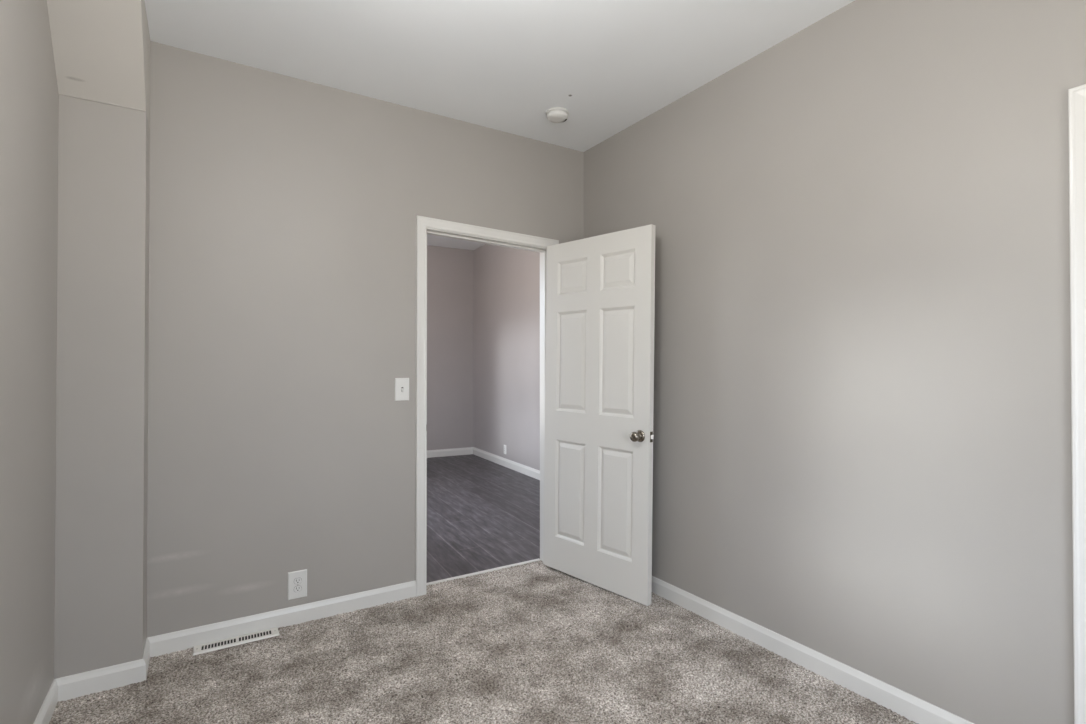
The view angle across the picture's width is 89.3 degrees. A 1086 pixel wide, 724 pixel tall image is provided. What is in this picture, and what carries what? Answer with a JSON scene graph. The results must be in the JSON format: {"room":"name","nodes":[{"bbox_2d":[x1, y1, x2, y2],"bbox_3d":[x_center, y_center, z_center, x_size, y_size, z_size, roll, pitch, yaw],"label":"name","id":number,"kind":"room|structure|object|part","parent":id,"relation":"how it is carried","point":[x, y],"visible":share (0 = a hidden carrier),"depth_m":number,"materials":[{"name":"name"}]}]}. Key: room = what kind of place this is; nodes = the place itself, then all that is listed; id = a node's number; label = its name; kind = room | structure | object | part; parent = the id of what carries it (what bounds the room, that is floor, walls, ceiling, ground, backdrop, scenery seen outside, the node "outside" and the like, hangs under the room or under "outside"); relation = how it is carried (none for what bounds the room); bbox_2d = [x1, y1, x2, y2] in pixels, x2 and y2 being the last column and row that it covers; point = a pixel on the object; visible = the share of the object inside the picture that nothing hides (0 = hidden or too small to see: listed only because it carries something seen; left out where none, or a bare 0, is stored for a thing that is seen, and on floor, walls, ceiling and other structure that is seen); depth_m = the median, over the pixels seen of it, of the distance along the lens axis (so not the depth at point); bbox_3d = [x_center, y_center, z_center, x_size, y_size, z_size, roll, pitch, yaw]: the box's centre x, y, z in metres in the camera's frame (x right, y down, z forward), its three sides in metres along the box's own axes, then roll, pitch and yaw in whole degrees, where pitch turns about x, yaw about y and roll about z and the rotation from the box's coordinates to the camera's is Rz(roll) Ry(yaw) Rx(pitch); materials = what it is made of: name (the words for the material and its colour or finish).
{"room":"empty bedroom","nodes":[
{"label":"empty bedroom","id":0,"kind":"room"},
{"bbox_2d":[0,0,58,723],"bbox_3d":[-0.988,-0.094,0.597,0.120,2.860,3.900,0,-1,-32],"label":"wall","id":1,"kind":"structure","parent":0,"point":[29,96],"depth_m":1.74,"materials":[{"name":"beige paint"}]},
{"bbox_2d":[34,679,57,723],"bbox_3d":[-0.908,1.244,0.583,0.013,0.104,3.573,0,-1,-32],"label":"baseboard","id":2,"kind":"structure","parent":1,"relation":"attached to","point":[44,716],"depth_m":1.97,"materials":[{"name":"white wood"}]},
{"bbox_2d":[47,0,149,127],"bbox_3d":[-1.713,-1.230,2.133,0.273,0.398,0.547,0,-1,-32],"label":"wall","id":3,"kind":"structure","parent":0,"point":[101,48],"depth_m":2.09,"materials":[{"name":"paint"}]},
{"bbox_2d":[54,94,149,678],"bbox_3d":[-1.802,0.152,2.264,0.273,2.362,0.207,0,-1,-32],"label":"wall","id":4,"kind":"structure","parent":0,"point":[104,149],"depth_m":2.18,"materials":[{"name":"beige paint"}]},
{"bbox_2d":[147,41,583,636],"bbox_3d":[-0.361,-0.203,3.364,4.120,3.130,0.120,0,-1,-32],"label":"wall","id":5,"kind":"structure","parent":0,"point":[283,209],"depth_m":2.73,"materials":[{"name":"beige paint"}]},
{"bbox_2d":[55,580,415,700],"bbox_3d":[-1.282,1.264,2.571,1.491,0.104,0.220,0,-1,-32],"label":"baseboard","id":6,"kind":"structure","parent":5,"relation":"attached to","point":[176,641],"depth_m":2.54,"materials":[{"name":"white wood"}]},
{"bbox_2d":[288,569,306,599],"bbox_3d":[-1.221,1.109,2.736,0.088,0.136,0.008,0,-1,-32],"label":"wall outlet","id":7,"kind":"object","parent":5,"relation":"attached to","point":[297,580],"visible":1,"depth_m":2.73,"materials":[{"name":"white plastic"}]},
{"bbox_2d":[294,578,301,583],"bbox_3d":[-1.220,1.089,2.734,0.036,0.030,0.004,0,-1,-32],"label":"receptacle","id":8,"kind":"object","parent":7,"relation":"attached to","point":[296,580],"depth_m":2.73,"materials":[{"name":"white plastic"}]},
{"bbox_2d":[294,585,301,591],"bbox_3d":[-1.220,1.128,2.734,0.036,0.030,0.001,0,-1,-32],"label":"receptacle","id":9,"kind":"object","parent":7,"relation":"attached to","point":[297,588],"depth_m":2.73,"materials":[{"name":"white plastic"}]},
{"bbox_2d":[395,378,408,400],"bbox_3d":[-0.771,0.150,3.019,0.079,0.125,0.023,0,-1,-32],"label":"light switch","id":10,"kind":"object","parent":5,"relation":"attached to","point":[401,384],"visible":1,"depth_m":3.02,"materials":[{"name":"white plastic"}]},
{"bbox_2d":[416,215,558,596],"bbox_3d":[-0.339,0.251,3.373,0.952,2.134,0.152,0,-1,-32],"label":"door frame","id":11,"kind":"structure","parent":5,"relation":"attached to","point":[424,225],"depth_m":3.10,"materials":[{"name":"white wood"}]},
{"bbox_3d":[-0.682,0.248,3.078,0.058,2.134,0.016,0,-1,-32],"label":"casing","id":12,"kind":"part","parent":11,"relation":"part of","materials":[{"name":"white wood"}]},
{"bbox_3d":[-0.304,-0.776,3.326,0.952,0.082,0.016,0,-1,-32],"label":"head casing","id":13,"kind":"part","parent":11,"relation":"part of","materials":[{"name":"white wood"}]},
{"bbox_2d":[543,224,655,605],"bbox_3d":[0.302,0.279,3.221,0.166,2.026,0.828,1,0,-43],"label":"door","id":14,"kind":"structure","parent":5,"relation":"in","point":[600,290],"depth_m":3.17,"materials":[{"name":"white paint"}]},
{"bbox_3d":[0.175,0.786,3.351,0.035,0.604,0.248,1,0,-43],"label":"panel","id":15,"kind":"part","parent":14,"relation":"part of","materials":[{"name":"white paint"}]},
{"bbox_3d":[0.183,-0.004,3.351,0.035,0.612,0.248,1,0,-43],"label":"panel","id":16,"kind":"part","parent":14,"relation":"part of","materials":[{"name":"white paint"}]},
{"bbox_3d":[0.189,-0.517,3.352,0.035,0.208,0.248,1,0,-43],"label":"panel","id":17,"kind":"part","parent":14,"relation":"part of","materials":[{"name":"white paint"}]},
{"bbox_3d":[0.415,0.788,3.094,0.035,0.604,0.250,1,0,-43],"label":"panel","id":18,"kind":"part","parent":14,"relation":"part of","materials":[{"name":"white paint"}]},
{"bbox_3d":[0.424,-0.001,3.095,0.035,0.612,0.250,1,0,-43],"label":"panel","id":19,"kind":"part","parent":14,"relation":"part of","materials":[{"name":"white paint"}]},
{"bbox_3d":[0.430,-0.515,3.095,0.035,0.208,0.250,1,0,-43],"label":"panel","id":20,"kind":"part","parent":14,"relation":"part of","materials":[{"name":"white paint"}]},
{"bbox_3d":[0.488,0.399,2.926,0.036,0.054,0.054,1,0,-43],"label":"knob","id":21,"kind":"part","parent":14,"relation":"part of","materials":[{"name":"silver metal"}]},
{"bbox_2d":[427,245,473,449],"bbox_3d":[-2.211,-0.162,7.546,2.810,3.130,0.409,0,-1,-32],"label":"wall","id":22,"kind":"structure","parent":0,"point":[450,271],"depth_m":7.90,"materials":[{"name":"grey paint"}]},
{"bbox_2d":[427,234,484,249],"bbox_3d":[-1.080,-1.704,5.755,2.810,0.080,4.670,0,-1,-32],"label":"ceiling","id":23,"kind":"structure","parent":0,"point":[432,240],"depth_m":7.63,"materials":[{"name":"white paint"}]},
{"bbox_2d":[49,454,917,723],"bbox_3d":[-0.541,1.333,3.637,3.880,0.064,8.360,0,-1,-32],"label":"floor","id":24,"kind":"structure","parent":0,"point":[545,644],"depth_m":2.36,"materials":[{"name":"carpet"}]},
{"bbox_2d":[193,627,279,655],"bbox_3d":[-1.417,1.290,2.547,0.348,0.010,0.082,0,-1,-32],"label":"floor vent","id":25,"kind":"object","parent":24,"relation":"in","point":[225,643],"visible":1,"depth_m":2.54,"materials":[{"name":"white metal"}]},
{"bbox_2d":[145,0,854,151],"bbox_3d":[0.186,-1.482,1.347,2.893,0.090,3.900,0,-1,-32],"label":"ceiling","id":26,"kind":"structure","parent":0,"point":[501,65],"depth_m":2.47,"materials":[{"name":"white paint"}]},
{"bbox_2d":[546,107,568,122],"bbox_3d":[0.082,-1.400,3.127,0.132,0.041,0.132,0,-1,-32],"label":"smoke detector","id":27,"kind":"object","parent":26,"relation":"attached to","point":[555,114],"visible":1,"depth_m":3.09,"materials":[{"name":"white plastic"}]},
{"bbox_2d":[474,244,539,470],"bbox_3d":[0.037,-0.136,6.204,0.425,3.050,4.270,0,-1,-32],"label":"wall","id":28,"kind":"structure","parent":0,"point":[506,279],"depth_m":7.02,"materials":[{"name":"grey paint"}]},
{"bbox_2d":[427,447,539,479],"bbox_3d":[-1.021,1.284,5.635,2.570,0.122,4.454,0,-1,-32],"label":"baseboard","id":29,"kind":"structure","parent":28,"relation":"attached to","point":[518,467],"depth_m":7.52,"materials":[{"name":"white wood"}]},
{"bbox_2d":[584,0,1085,723],"bbox_3d":[1.361,-0.081,2.071,0.120,2.860,3.900,0,-1,-32],"label":"wall","id":30,"kind":"structure","parent":0,"point":[862,441],"depth_m":2.08,"materials":[{"name":"beige paint"}]},
{"bbox_2d":[652,576,973,723],"bbox_3d":[0.917,1.263,2.643,0.013,0.104,2.436,0,-1,-32],"label":"baseboard","id":31,"kind":"structure","parent":30,"relation":"attached to","point":[915,709],"depth_m":2.29,"materials":[{"name":"white wood"}]},
{"bbox_2d":[1068,84,1085,723],"bbox_3d":[1.854,0.243,1.264,0.140,2.106,0.914,0,-1,-32],"label":"door frame","id":32,"kind":"structure","parent":30,"relation":"attached to","point":[1076,95],"depth_m":1.60,"materials":[{"name":"white wood"}]},
{"bbox_3d":[1.802,-0.779,1.242,0.020,0.062,0.914,0,-1,-32],"label":"head casing","id":33,"kind":"part","parent":32,"relation":"part of","materials":[{"name":"white wood"}]}
]}

